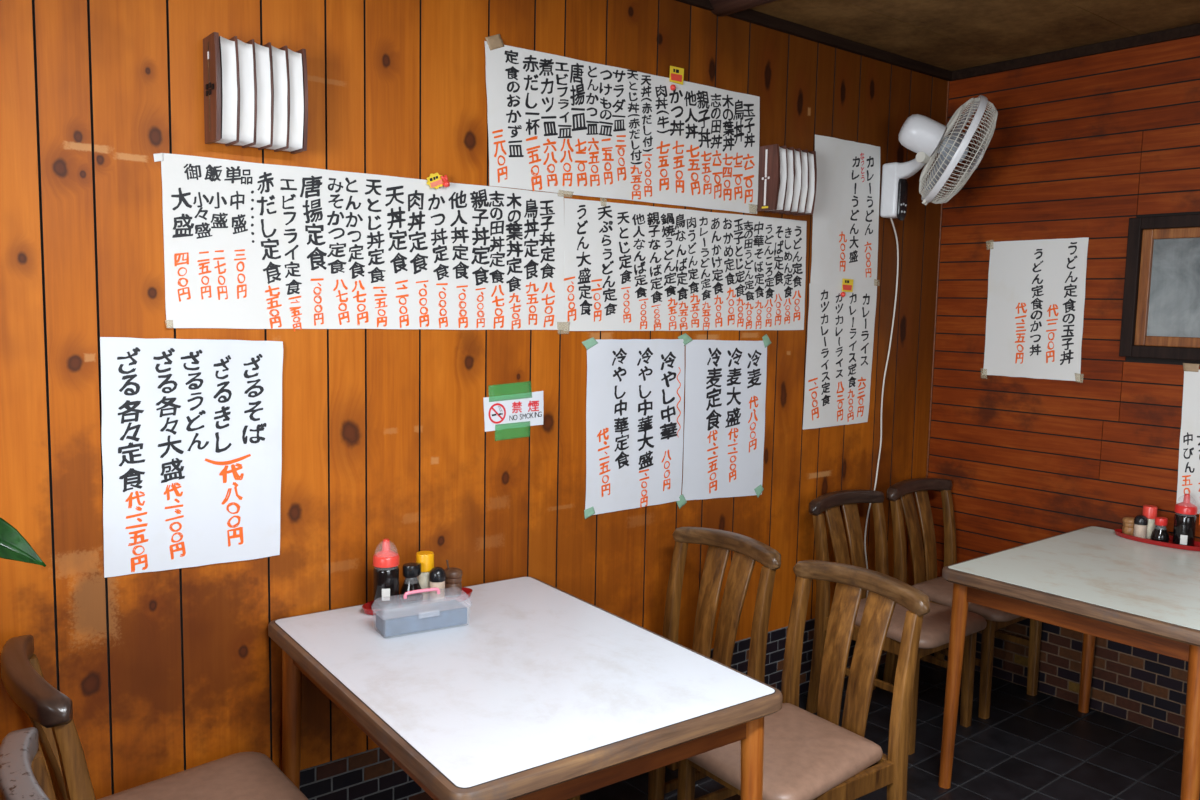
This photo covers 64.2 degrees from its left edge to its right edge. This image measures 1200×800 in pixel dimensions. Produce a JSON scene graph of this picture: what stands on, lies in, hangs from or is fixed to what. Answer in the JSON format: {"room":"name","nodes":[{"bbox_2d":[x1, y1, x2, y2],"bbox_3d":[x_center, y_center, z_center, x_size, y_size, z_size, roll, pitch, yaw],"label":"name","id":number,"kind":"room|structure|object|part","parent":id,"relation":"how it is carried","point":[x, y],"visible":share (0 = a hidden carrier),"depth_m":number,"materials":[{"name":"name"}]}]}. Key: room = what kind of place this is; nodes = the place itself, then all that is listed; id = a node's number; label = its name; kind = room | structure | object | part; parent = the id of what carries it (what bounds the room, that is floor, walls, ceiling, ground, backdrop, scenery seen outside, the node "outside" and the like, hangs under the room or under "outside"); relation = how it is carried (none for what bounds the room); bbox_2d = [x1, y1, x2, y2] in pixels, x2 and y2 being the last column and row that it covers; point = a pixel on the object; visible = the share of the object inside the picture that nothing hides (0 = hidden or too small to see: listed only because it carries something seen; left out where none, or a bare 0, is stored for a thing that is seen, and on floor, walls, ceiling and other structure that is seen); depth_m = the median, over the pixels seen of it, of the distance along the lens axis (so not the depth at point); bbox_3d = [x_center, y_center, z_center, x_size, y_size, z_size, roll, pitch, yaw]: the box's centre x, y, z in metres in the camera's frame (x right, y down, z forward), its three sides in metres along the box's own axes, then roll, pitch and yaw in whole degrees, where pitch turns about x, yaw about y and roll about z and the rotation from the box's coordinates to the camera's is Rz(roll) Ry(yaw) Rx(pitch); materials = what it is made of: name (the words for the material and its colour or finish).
{"room":"eatery","nodes":[
{"label":"eatery","id":0,"kind":"room"},
{"bbox_2d":[0,0,946,799],"bbox_3d":[-0.719,-0.057,2.416,5.608,2.566,0.100,-3,7,-39],"label":"wall","id":1,"kind":"structure","parent":0,"point":[164,673],"depth_m":2.41,"materials":[{"name":"brown wood"}]},
{"bbox_2d":[100,337,282,577],"bbox_3d":[-0.924,0.122,2.198,0.403,0.535,0.006,-3,7,-39],"label":"menu sheet","id":2,"kind":"object","parent":1,"relation":"attached to","point":[191,432],"visible":1,"depth_m":2.19,"materials":[{"name":"white paper"}]},
{"bbox_2d":[203,32,307,153],"bbox_3d":[-0.780,-0.691,2.170,0.208,0.228,0.091,-3,7,-39],"label":"wall lamp","id":3,"kind":"object","parent":1,"relation":"attached to","point":[256,95],"visible":1,"depth_m":2.14,"materials":[{"name":"white plastic"}]},
{"bbox_3d":[-0.855,-0.686,2.111,0.010,0.228,0.089,-3,7,-39],"label":"panel","id":4,"kind":"part","parent":3,"relation":"part of","materials":[{"name":"brown wood"}]},
{"bbox_3d":[-0.834,-0.686,2.123,0.031,0.218,0.082,-3,7,-39],"label":"lamp shade","id":5,"kind":"part","parent":3,"relation":"part of","materials":[{"name":"white plastic"}]},
{"bbox_3d":[-0.805,-0.688,2.146,0.031,0.218,0.082,-3,7,-39],"label":"lamp shade","id":6,"kind":"part","parent":3,"relation":"part of","materials":[{"name":"white paper"}]},
{"bbox_3d":[-0.776,-0.689,2.169,0.031,0.218,0.082,-3,7,-39],"label":"lamp shade","id":7,"kind":"part","parent":3,"relation":"part of","materials":[{"name":"white plastic"}]},
{"bbox_3d":[-0.746,-0.691,2.192,0.031,0.218,0.083,-3,7,-39],"label":"lamp shade","id":8,"kind":"part","parent":3,"relation":"part of","materials":[{"name":"white paper"}]},
{"bbox_3d":[-0.717,-0.693,2.216,0.031,0.218,0.082,-3,7,-39],"label":"lamp shade","id":9,"kind":"part","parent":3,"relation":"part of","materials":[{"name":"white plastic"}]},
{"bbox_3d":[-0.703,-0.695,2.234,0.008,0.228,0.089,-3,7,-39],"label":"panel","id":10,"kind":"part","parent":3,"relation":"part of","materials":[{"name":"white plastic"}]},
{"bbox_2d":[153,153,564,330],"bbox_3d":[-0.535,-0.375,2.455,1.130,0.399,0.012,-3,7,-39],"label":"menu sheet","id":11,"kind":"object","parent":1,"relation":"attached to","point":[248,245],"visible":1,"depth_m":2.39,"materials":[{"name":"white paper"}]},
{"bbox_2d":[427,173,449,188],"bbox_3d":[-0.426,-0.575,2.512,0.063,0.043,0.030,-3,7,-39],"label":"sticker","id":12,"kind":"object","parent":11,"relation":"attached to","point":[435,180],"visible":1,"depth_m":2.51,"materials":[{"name":"yellow paper"}]},
{"bbox_2d":[483,391,543,431],"bbox_3d":[-0.246,0.031,2.742,0.207,0.166,0.003,-3,7,-39],"label":"no smoking sign","id":13,"kind":"object","parent":1,"relation":"attached to","point":[501,412],"visible":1,"depth_m":2.74,"materials":[{"name":"white paper"}]},
{"bbox_2d":[300,618,886,799],"bbox_3d":[-0.699,1.079,2.507,5.354,0.287,0.027,-3,7,-39],"label":"baseboard","id":14,"kind":"structure","parent":1,"relation":"attached to","point":[371,774],"depth_m":2.58,"materials":[{"name":"tile"}]},
{"bbox_2d":[485,34,759,213],"bbox_3d":[0.117,-0.810,2.934,1.105,0.418,0.008,-3,7,-39],"label":"menu sheet","id":15,"kind":"object","parent":1,"relation":"attached to","point":[557,124],"visible":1,"depth_m":2.88,"materials":[{"name":"white paper"}]},
{"bbox_2d":[669,66,683,90],"bbox_3d":[0.240,-1.007,3.005,0.059,0.074,0.019,-3,7,-39],"label":"price tag","id":16,"kind":"object","parent":15,"relation":"attached to","point":[676,73],"visible":1,"depth_m":3.00,"materials":[{"name":"yellow paper"}]},
{"bbox_2d":[582,337,684,518],"bbox_3d":[0.109,0.080,3.032,0.431,0.559,0.006,-3,7,-39],"label":"menu sheet","id":17,"kind":"object","parent":1,"relation":"attached to","point":[635,392],"visible":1,"depth_m":3.03,"materials":[{"name":"white paper"}]},
{"bbox_2d":[564,198,806,330],"bbox_3d":[0.316,-0.423,3.142,1.126,0.410,0.005,-3,7,-39],"label":"menu sheet","id":18,"kind":"object","parent":1,"relation":"attached to","point":[629,267],"visible":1,"depth_m":3.09,"materials":[{"name":"white paper"}]},
{"bbox_2d":[676,333,770,508],"bbox_3d":[0.428,0.066,3.290,0.462,0.593,0.005,-3,7,-39],"label":"menu sheet","id":19,"kind":"object","parent":1,"relation":"attached to","point":[725,380],"visible":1,"depth_m":3.29,"materials":[{"name":"white paper"}]},
{"bbox_2d":[710,0,776,15],"bbox_3d":[1.689,-1.127,1.491,0.144,0.151,4.162,-3,7,-39],"label":"trim","id":20,"kind":"structure","parent":1,"relation":"attached to","point":[721,7],"depth_m":3.02,"materials":[{"name":"brown wood"}]},
{"bbox_2d":[757,144,816,215],"bbox_3d":[0.648,-0.760,3.318,0.207,0.218,0.096,-3,7,-39],"label":"wall lamp","id":21,"kind":"object","parent":1,"relation":"attached to","point":[787,177],"visible":1,"depth_m":3.27,"materials":[{"name":"white plastic"}]},
{"bbox_3d":[0.573,-0.755,3.258,0.010,0.218,0.094,-3,7,-39],"label":"panel","id":22,"kind":"part","parent":21,"relation":"part of","materials":[{"name":"brown wood"}]},
{"bbox_3d":[0.594,-0.755,3.270,0.031,0.208,0.087,-3,7,-39],"label":"lamp shade","id":23,"kind":"part","parent":21,"relation":"part of","materials":[{"name":"white paper"}]},
{"bbox_3d":[0.623,-0.757,3.294,0.031,0.208,0.086,-3,7,-39],"label":"lamp shade","id":24,"kind":"part","parent":21,"relation":"part of","materials":[{"name":"white paper"}]},
{"bbox_3d":[0.652,-0.758,3.316,0.031,0.208,0.088,-3,7,-39],"label":"lamp shade","id":25,"kind":"part","parent":21,"relation":"part of","materials":[{"name":"white paper"}]},
{"bbox_3d":[0.681,-0.760,3.340,0.031,0.208,0.086,-3,7,-39],"label":"lamp shade","id":26,"kind":"part","parent":21,"relation":"part of","materials":[{"name":"white paper"}]},
{"bbox_3d":[0.725,-0.764,3.381,0.008,0.218,0.094,-3,7,-39],"label":"panel","id":27,"kind":"part","parent":21,"relation":"part of","materials":[{"name":"white plastic"}]},
{"bbox_3d":[0.710,-0.762,3.364,0.031,0.208,0.087,-3,7,-39],"label":"lamp shade","id":28,"kind":"part","parent":21,"relation":"part of","materials":[{"name":"white plastic"}]},
{"bbox_2d":[675,0,951,80],"bbox_3d":[-0.642,-1.213,2.274,5.360,0.036,0.030,-3,7,-39],"label":"trim","id":29,"kind":"structure","parent":1,"relation":"attached to","point":[751,16],"depth_m":3.44,"materials":[{"name":"brown wood"}]},
{"bbox_2d":[803,283,876,429],"bbox_3d":[0.924,-0.169,3.663,0.420,0.543,0.005,-3,7,-39],"label":"menu sheet","id":30,"kind":"object","parent":1,"relation":"attached to","point":[840,333],"visible":1,"depth_m":3.65,"materials":[{"name":"white paper"}]},
{"bbox_2d":[840,278,853,296],"bbox_3d":[0.941,-0.426,3.639,0.069,0.070,0.020,-3,7,-39],"label":"price tag","id":31,"kind":"object","parent":30,"relation":"attached to","point":[847,284],"visible":1,"depth_m":3.63,"materials":[{"name":"yellow paper"}]},
{"bbox_2d":[810,135,879,285],"bbox_3d":[0.942,-0.704,3.618,0.438,0.539,0.006,-3,7,-39],"label":"menu sheet","id":32,"kind":"object","parent":1,"relation":"attached to","point":[846,207],"visible":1,"depth_m":3.60,"materials":[{"name":"white paper"}]},
{"bbox_2d":[864,95,997,595],"bbox_3d":[1.249,-0.008,3.652,0.350,2.222,0.466,-3,7,-39],"label":"wall fan","id":33,"kind":"object","parent":1,"relation":"attached to","point":[922,135],"visible":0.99,"depth_m":3.50,"materials":[{"name":"white plastic"}]},
{"bbox_3d":[1.138,0.178,3.864,0.140,1.806,0.032,-3,7,-39],"label":"power cord","id":34,"kind":"part","parent":33,"relation":"part of","materials":[{"name":"white plastic"}]},
{"bbox_3d":[1.143,-0.815,3.726,0.078,0.208,0.074,-3,7,-39],"label":"wall plate","id":35,"kind":"part","parent":33,"relation":"part of","materials":[{"name":"white plastic"}]},
{"bbox_3d":[1.169,-0.778,3.699,0.054,0.165,0.010,-3,7,-39],"label":"control panel","id":36,"kind":"part","parent":33,"relation":"part of","materials":[{"name":"black plastic"}]},
{"bbox_3d":[1.183,-0.881,3.626,0.065,0.080,0.198,-1,6,-19],"label":"arm","id":37,"kind":"part","parent":33,"relation":"part of","materials":[{"name":"white plastic"}]},
{"bbox_3d":[1.230,-0.838,3.504,0.102,0.136,0.129,-3,7,-39],"label":"blade","id":38,"kind":"part","parent":33,"relation":"part of","materials":[{"name":"white"}]},
{"bbox_3d":[1.285,-0.942,3.413,0.093,0.129,0.144,2,6,5],"label":"blade","id":39,"kind":"part","parent":33,"relation":"part of","materials":[{"name":"white"}]},
{"bbox_3d":[1.347,-1.012,3.525,0.065,0.142,0.152,6,7,38],"label":"blade","id":40,"kind":"part","parent":33,"relation":"part of","materials":[{"name":"white"}]},
{"bbox_2d":[922,81,949,549],"bbox_3d":[1.417,-0.252,4.058,0.008,2.143,0.008,-3,7,-39],"label":"trim","id":41,"kind":"structure","parent":1,"relation":"attached to","point":[948,82],"depth_m":4.04,"materials":[{"name":"orange wood"}]},
{"bbox_2d":[580,659,1199,799],"bbox_3d":[0.677,1.448,0.830,5.560,0.060,4.575,-3,7,-39],"label":"floor","id":42,"kind":"structure","parent":0,"point":[1040,746],"depth_m":3.25,"materials":[{"name":"tile"}]},
{"bbox_2d":[0,727,55,799],"bbox_3d":[-0.643,0.918,1.556,0.543,0.798,0.434,-3,7,-39],"label":"dining chair","id":43,"kind":"object","parent":42,"relation":"on","point":[24,775],"visible":1,"depth_m":1.41,"materials":[{"name":"brown wood"}]},
{"bbox_3d":[-0.902,0.938,1.581,0.078,0.742,0.033,-3,7,-39],"label":"post","id":44,"kind":"part","parent":43,"relation":"part of","materials":[{"name":"brown wood"}]},
{"bbox_2d":[0,635,308,799],"bbox_3d":[-0.898,0.872,1.974,0.543,0.798,0.434,-3,7,-39],"label":"dining chair","id":45,"kind":"object","parent":42,"relation":"on","point":[242,775],"visible":0.98,"depth_m":1.92,"materials":[{"name":"brown wood"}]},
{"bbox_3d":[-1.071,0.516,1.792,0.078,0.061,0.434,-3,7,-39],"label":"crest rail","id":46,"kind":"part","parent":45,"relation":"part of","materials":[{"name":"brown wood"}]},
{"bbox_3d":[-1.156,0.892,1.999,0.078,0.742,0.033,-3,7,-39],"label":"post","id":47,"kind":"part","parent":45,"relation":"part of","materials":[{"name":"brown wood"}]},
{"bbox_3d":[-0.930,0.924,1.720,0.078,0.742,0.033,-3,7,-39],"label":"post","id":48,"kind":"part","parent":45,"relation":"part of","materials":[{"name":"brown wood"}]},
{"bbox_3d":[-0.848,0.868,2.013,0.415,0.050,0.417,-3,7,-39],"label":"seat","id":49,"kind":"part","parent":45,"relation":"part of","materials":[{"name":"leather"}]},
{"bbox_2d":[268,577,782,799],"bbox_3d":[-0.222,0.914,2.178,0.755,0.700,1.010,-3,7,-36],"label":"dining table","id":50,"kind":"object","parent":42,"relation":"on","point":[545,692],"visible":0.97,"depth_m":1.95,"materials":[{"name":"white laminate"}]},
{"bbox_3d":[-0.756,0.906,2.357,0.054,0.659,0.054,-3,7,-36],"label":"leg","id":51,"kind":"part","parent":50,"relation":"part of","materials":[{"name":"brown wood"}]},
{"bbox_2d":[362,587,472,614],"bbox_3d":[-0.467,0.519,2.471,0.304,0.018,0.128,-3,7,-36],"label":"tray","id":52,"kind":"object","parent":50,"relation":"on","point":[368,607],"visible":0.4,"depth_m":2.48,"materials":[{"name":"red paint"}]},
{"bbox_2d":[373,539,399,608],"bbox_3d":[-0.538,0.438,2.407,0.066,0.180,0.066,5,7,35],"label":"sauce bottle","id":53,"kind":"object","parent":52,"relation":"on","point":[386,562],"visible":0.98,"depth_m":2.38,"materials":[{"name":"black plastic"}]},
{"bbox_2d":[399,562,422,606],"bbox_3d":[-0.484,0.471,2.451,0.060,0.107,0.060,-3,7,-39],"label":"cruet","id":54,"kind":"object","parent":52,"relation":"on","point":[411,571],"visible":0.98,"depth_m":2.43,"materials":[{"name":"glass"}]},
{"bbox_2d":[416,551,433,600],"bbox_3d":[-0.458,0.460,2.503,0.047,0.122,0.047,-3,7,-39],"label":"spice shaker","id":55,"kind":"object","parent":52,"relation":"on","point":[426,558],"visible":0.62,"depth_m":2.48,"materials":[{"name":"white plastic"}]},
{"bbox_2d":[429,567,445,602],"bbox_3d":[-0.422,0.478,2.480,0.043,0.092,0.043,-3,7,-39],"label":"spice shaker","id":56,"kind":"object","parent":52,"relation":"on","point":[437,575],"visible":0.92,"depth_m":2.46,"materials":[{"name":"white plastic"}]},
{"bbox_2d":[444,560,461,596],"bbox_3d":[-0.391,0.470,2.537,0.051,0.097,0.051,-3,7,-39],"label":"jar","id":57,"kind":"object","parent":52,"relation":"on","point":[453,585],"visible":0.88,"depth_m":2.52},
{"bbox_3d":[-0.390,0.456,2.535,0.051,0.022,0.051,-3,7,-39],"label":"lid","id":58,"kind":"part","parent":57,"relation":"part of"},
{"bbox_2d":[376,587,466,636],"bbox_3d":[-0.426,0.499,2.293,0.223,0.094,0.096,-2,7,-31],"label":"plastic box","id":59,"kind":"object","parent":50,"relation":"on","point":[410,619],"visible":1,"depth_m":2.27,"materials":[{"name":"white plastic"}]},
{"bbox_3d":[-0.426,0.461,2.291,0.092,0.017,0.008,-2,7,-31],"label":"handle","id":60,"kind":"part","parent":59,"relation":"part of","materials":[{"name":"pink plastic"}]},
{"bbox_3d":[0.311,0.963,2.003,0.054,0.659,0.054,-3,7,-36],"label":"leg","id":61,"kind":"part","parent":50,"relation":"part of","materials":[{"name":"brown wood"}]},
{"bbox_2d":[567,527,780,799],"bbox_3d":[0.202,0.814,2.786,0.543,0.798,0.434,-3,7,-39],"label":"dining chair","id":62,"kind":"object","parent":42,"relation":"on","point":[747,550],"visible":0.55,"depth_m":2.87,"materials":[{"name":"brown wood"}]},
{"bbox_3d":[-0.073,1.016,2.816,0.038,0.378,0.034,-3,7,-39],"label":"leg","id":63,"kind":"part","parent":62,"relation":"part of","materials":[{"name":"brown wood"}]},
{"bbox_3d":[0.150,1.048,2.541,0.038,0.378,0.034,-3,7,-39],"label":"leg","id":64,"kind":"part","parent":62,"relation":"part of","materials":[{"name":"brown wood"}]},
{"bbox_3d":[0.234,0.817,3.045,0.078,0.742,0.033,-3,7,-39],"label":"post","id":65,"kind":"part","parent":62,"relation":"part of","materials":[{"name":"brown wood"}]},
{"bbox_3d":[0.391,0.436,2.895,0.078,0.061,0.434,-3,7,-39],"label":"crest rail","id":66,"kind":"part","parent":62,"relation":"part of","materials":[{"name":"brown wood"}]},
{"bbox_3d":[0.460,0.849,2.766,0.078,0.742,0.033,-3,7,-39],"label":"post","id":67,"kind":"part","parent":62,"relation":"part of","materials":[{"name":"brown wood"}]},
{"bbox_2d":[677,560,929,799],"bbox_3d":[0.495,0.856,2.416,0.543,0.798,0.434,-3,7,-36],"label":"dining chair","id":68,"kind":"object","parent":42,"relation":"on","point":[807,755],"visible":0.91,"depth_m":2.41,"materials":[{"name":"brown wood"}]},
{"bbox_3d":[0.221,1.057,2.460,0.038,0.378,0.034,-3,7,-36],"label":"leg","id":69,"kind":"part","parent":68,"relation":"part of","materials":[{"name":"brown wood"}]},
{"bbox_3d":[0.329,0.915,2.301,0.022,0.052,0.330,-3,7,-36],"label":"rail","id":70,"kind":"part","parent":68,"relation":"part of","materials":[{"name":"brown wood"}]},
{"bbox_3d":[0.444,0.858,2.378,0.415,0.050,0.417,-3,7,-36],"label":"seat","id":71,"kind":"part","parent":68,"relation":"part of","materials":[{"name":"leather"}]},
{"bbox_3d":[0.540,0.860,2.672,0.078,0.742,0.033,-3,7,-36],"label":"post","id":72,"kind":"part","parent":68,"relation":"part of","materials":[{"name":"brown wood"}]},
{"bbox_3d":[0.583,0.924,2.266,0.337,0.052,0.022,-3,7,-36],"label":"rail","id":73,"kind":"part","parent":68,"relation":"part of","materials":[{"name":"brown wood"}]},
{"bbox_3d":[0.691,0.480,2.515,0.078,0.061,0.434,-3,7,-36],"label":"crest rail","id":74,"kind":"part","parent":68,"relation":"part of","materials":[{"name":"brown wood"}]},
{"bbox_3d":[0.630,0.904,2.519,0.029,0.044,0.332,-3,7,-36],"label":"rail","id":75,"kind":"part","parent":68,"relation":"part of","materials":[{"name":"brown wood"}]},
{"bbox_3d":[0.751,0.893,2.383,0.078,0.742,0.033,-3,7,-36],"label":"post","id":76,"kind":"part","parent":68,"relation":"part of","materials":[{"name":"brown wood"}]},
{"bbox_2d":[806,489,986,754],"bbox_3d":[1.057,0.764,3.462,0.434,0.798,0.543,-3,7,-39],"label":"dining chair","id":77,"kind":"object","parent":42,"relation":"on","point":[935,630],"visible":0.61,"depth_m":3.46,"materials":[{"name":"brown wood"}]},
{"bbox_3d":[0.799,0.784,3.496,0.033,0.742,0.078,-3,7,-39],"label":"post","id":78,"kind":"part","parent":77,"relation":"part of","materials":[{"name":"brown wood"}]},
{"bbox_3d":[0.918,0.377,3.605,0.434,0.061,0.078,-3,7,-39],"label":"crest rail","id":79,"kind":"part","parent":77,"relation":"part of","materials":[{"name":"brown wood"}]},
{"bbox_3d":[0.929,0.825,3.340,0.022,0.052,0.337,-3,7,-39],"label":"rail","id":80,"kind":"part","parent":77,"relation":"part of","materials":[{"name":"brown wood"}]},
{"bbox_3d":[1.079,0.767,3.721,0.033,0.742,0.078,-3,7,-39],"label":"post","id":81,"kind":"part","parent":77,"relation":"part of","materials":[{"name":"brown wood"}]},
{"bbox_3d":[1.042,1.000,3.212,0.034,0.378,0.038,-3,7,-39],"label":"leg","id":82,"kind":"part","parent":77,"relation":"part of","materials":[{"name":"brown wood"}]},
{"bbox_3d":[1.097,0.769,3.412,0.417,0.050,0.415,-3,7,-39],"label":"seat","id":83,"kind":"part","parent":77,"relation":"part of","materials":[{"name":"beige leather"}]},
{"bbox_3d":[1.183,0.833,3.309,0.330,0.052,0.022,-3,7,-39],"label":"rail","id":84,"kind":"part","parent":77,"relation":"part of","materials":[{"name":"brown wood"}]},
{"bbox_3d":[1.319,0.983,3.435,0.034,0.378,0.038,-3,7,-39],"label":"leg","id":85,"kind":"part","parent":77,"relation":"part of","materials":[{"name":"brown wood"}]},
{"bbox_2d":[883,478,1041,718],"bbox_3d":[1.428,0.743,3.754,0.434,0.798,0.543,-3,7,-39],"label":"dining chair","id":86,"kind":"object","parent":42,"relation":"on","point":[939,591],"visible":0.69,"depth_m":3.77,"materials":[{"name":"brown wood"}]},
{"bbox_3d":[1.170,0.762,3.788,0.033,0.742,0.078,-3,7,-39],"label":"post","id":87,"kind":"part","parent":86,"relation":"part of","materials":[{"name":"brown wood"}]},
{"bbox_3d":[1.290,0.356,3.897,0.434,0.061,0.078,-3,7,-39],"label":"crest rail","id":88,"kind":"part","parent":86,"relation":"part of","materials":[{"name":"brown wood"}]},
{"bbox_3d":[1.450,0.746,4.014,0.033,0.742,0.078,-3,7,-39],"label":"post","id":89,"kind":"part","parent":86,"relation":"part of","materials":[{"name":"brown wood"}]},
{"bbox_3d":[1.468,0.748,3.704,0.417,0.050,0.415,-3,7,-39],"label":"seat","id":90,"kind":"part","parent":86,"relation":"part of","materials":[{"name":"beige leather"}]},
{"bbox_3d":[1.413,0.978,3.505,0.034,0.378,0.038,-3,7,-39],"label":"leg","id":91,"kind":"part","parent":86,"relation":"part of","materials":[{"name":"brown wood"}]},
{"bbox_3d":[1.555,0.812,3.601,0.330,0.052,0.022,-3,7,-39],"label":"rail","id":92,"kind":"part","parent":86,"relation":"part of","materials":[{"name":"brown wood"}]},
{"bbox_3d":[1.691,0.962,3.728,0.034,0.378,0.038,-3,7,-39],"label":"leg","id":93,"kind":"part","parent":86,"relation":"part of","materials":[{"name":"brown wood"}]},
{"bbox_2d":[938,526,1199,799],"bbox_3d":[1.668,0.872,3.000,1.020,0.700,0.760,-3,7,-39],"label":"dining table","id":94,"kind":"object","parent":42,"relation":"on","point":[1092,581],"visible":1,"depth_m":2.83,"materials":[{"name":"grey laminate"}]},
{"bbox_3d":[1.100,0.883,2.969,0.054,0.659,0.054,-3,7,-39],"label":"leg","id":95,"kind":"part","parent":94,"relation":"part of","materials":[{"name":"brown wood"}]},
{"bbox_3d":[1.819,0.841,3.547,0.054,0.659,0.054,-3,7,-39],"label":"leg","id":96,"kind":"part","parent":94,"relation":"part of","materials":[{"name":"brown wood"}]},
{"bbox_2d":[1114,529,1199,550],"bbox_3d":[1.942,0.486,3.313,0.132,0.018,0.308,-3,7,-39],"label":"tray","id":97,"kind":"object","parent":94,"relation":"on","point":[1118,532],"visible":0.64,"depth_m":3.27,"materials":[{"name":"red plastic"}]},
{"bbox_2d":[1122,517,1133,535],"bbox_3d":[1.882,0.448,3.397,0.051,0.064,0.051,-3,7,-39],"label":"jar","id":98,"kind":"object","parent":97,"relation":"on","point":[1128,522],"visible":0.73,"depth_m":3.38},
{"bbox_3d":[1.883,0.426,3.395,0.051,0.020,0.051,-3,7,-39],"label":"lid","id":99,"kind":"part","parent":98,"relation":"part of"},
{"bbox_2d":[1133,515,1147,538],"bbox_3d":[1.889,0.443,3.345,0.043,0.084,0.043,-3,7,-39],"label":"spice shaker","id":100,"kind":"object","parent":97,"relation":"on","point":[1140,521],"visible":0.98,"depth_m":3.33,"materials":[{"name":"white plastic"}]},
{"bbox_2d":[1142,505,1157,538],"bbox_3d":[1.931,0.428,3.365,0.044,0.112,0.044,-3,7,-39],"label":"spice shaker","id":101,"kind":"object","parent":97,"relation":"on","point":[1150,511],"visible":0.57,"depth_m":3.35,"materials":[{"name":"white plastic"}]},
{"bbox_2d":[1150,517,1169,542],"bbox_3d":[1.928,0.447,3.292,0.057,0.088,0.057,-3,7,-39],"label":"cruet","id":102,"kind":"object","parent":97,"relation":"on","point":[1160,533],"visible":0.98,"depth_m":3.28,"materials":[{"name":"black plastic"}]},
{"bbox_2d":[1172,494,1197,545],"bbox_3d":[1.984,0.407,3.245,0.067,0.180,0.067,-4,7,-40],"label":"sauce bottle","id":103,"kind":"object","parent":97,"relation":"on","point":[1184,528],"visible":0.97,"depth_m":3.22,"materials":[{"name":"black plastic"}]},
{"bbox_3d":[1.517,0.943,2.456,0.054,0.659,0.054,-3,7,-39],"label":"leg","id":104,"kind":"part","parent":94,"relation":"part of","materials":[{"name":"brown wood"}]},
{"bbox_2d":[750,0,1199,70],"bbox_3d":[0.729,-1.066,0.581,5.560,0.060,4.575,-3,7,-39],"label":"ceiling","id":105,"kind":"structure","parent":0,"point":[951,35],"depth_m":3.26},
{"bbox_2d":[924,35,1199,577],"bbox_3d":[2.828,0.016,2.410,0.100,2.566,4.575,-3,7,-39],"label":"wall","id":106,"kind":"structure","parent":0,"point":[1081,147],"depth_m":3.62,"materials":[{"name":"brown wood"}]},
{"bbox_2d":[982,237,1088,380],"bbox_3d":[1.679,-0.347,3.721,0.011,0.558,0.423,-3,7,-39],"label":"menu sheet","id":107,"kind":"object","parent":106,"relation":"attached to","point":[1036,300],"visible":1,"depth_m":3.71,"materials":[{"name":"white paper"}]},
{"bbox_2d":[929,600,1187,738],"bbox_3d":[2.774,1.152,2.492,0.027,0.287,4.367,-3,7,-39],"label":"baseboard","id":108,"kind":"structure","parent":106,"relation":"attached to","point":[1139,686],"depth_m":3.56,"materials":[{"name":"brick"}]},
{"bbox_2d":[951,23,1199,80],"bbox_3d":[2.819,-1.139,2.256,0.022,0.038,4.355,-3,7,-39],"label":"trim","id":109,"kind":"structure","parent":106,"relation":"attached to","point":[1192,30],"depth_m":3.52,"materials":[{"name":"brown wood"}]},
{"bbox_2d":[1119,214,1199,360],"bbox_3d":[2.136,-0.373,3.178,0.080,0.494,0.724,-3,7,-39],"label":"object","id":110,"kind":"structure","parent":106,"relation":"in","point":[1161,307],"depth_m":3.35,"materials":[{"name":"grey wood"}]},
{"bbox_3d":[2.129,-0.372,3.171,0.024,0.410,0.640,-3,7,-39],"label":"sash","id":111,"kind":"part","parent":110,"relation":"part of","materials":[{"name":"orange wood"}]},
{"bbox_3d":[2.132,-0.372,3.174,0.004,0.350,0.580,-3,7,-39],"label":"glass pane","id":112,"kind":"part","parent":110,"relation":"part of","materials":[{"name":"grey glass"}]},
{"bbox_2d":[1176,363,1199,524],"bbox_3d":[2.093,0.159,3.249,0.004,0.554,0.249,-3,7,-39],"label":"menu sheet","id":113,"kind":"object","parent":106,"relation":"attached to","point":[1189,446],"visible":0.84,"depth_m":3.31,"materials":[{"name":"white paper"}]},
{"bbox_3d":[-1.165,0.851,1.095,0.240,1.000,1.545,-3,7,-39],"label":"wall partition","id":114,"kind":"structure","parent":0,"visible":0},
{"bbox_2d":[0,518,45,566],"bbox_3d":[-0.850,0.215,0.716,0.649,0.352,0.478,0,6,-14],"label":"leaf","id":115,"kind":"object","parent":114,"relation":"on","point":[13,546],"visible":1,"depth_m":1.00,"materials":[{"name":"green plant"}]}
]}

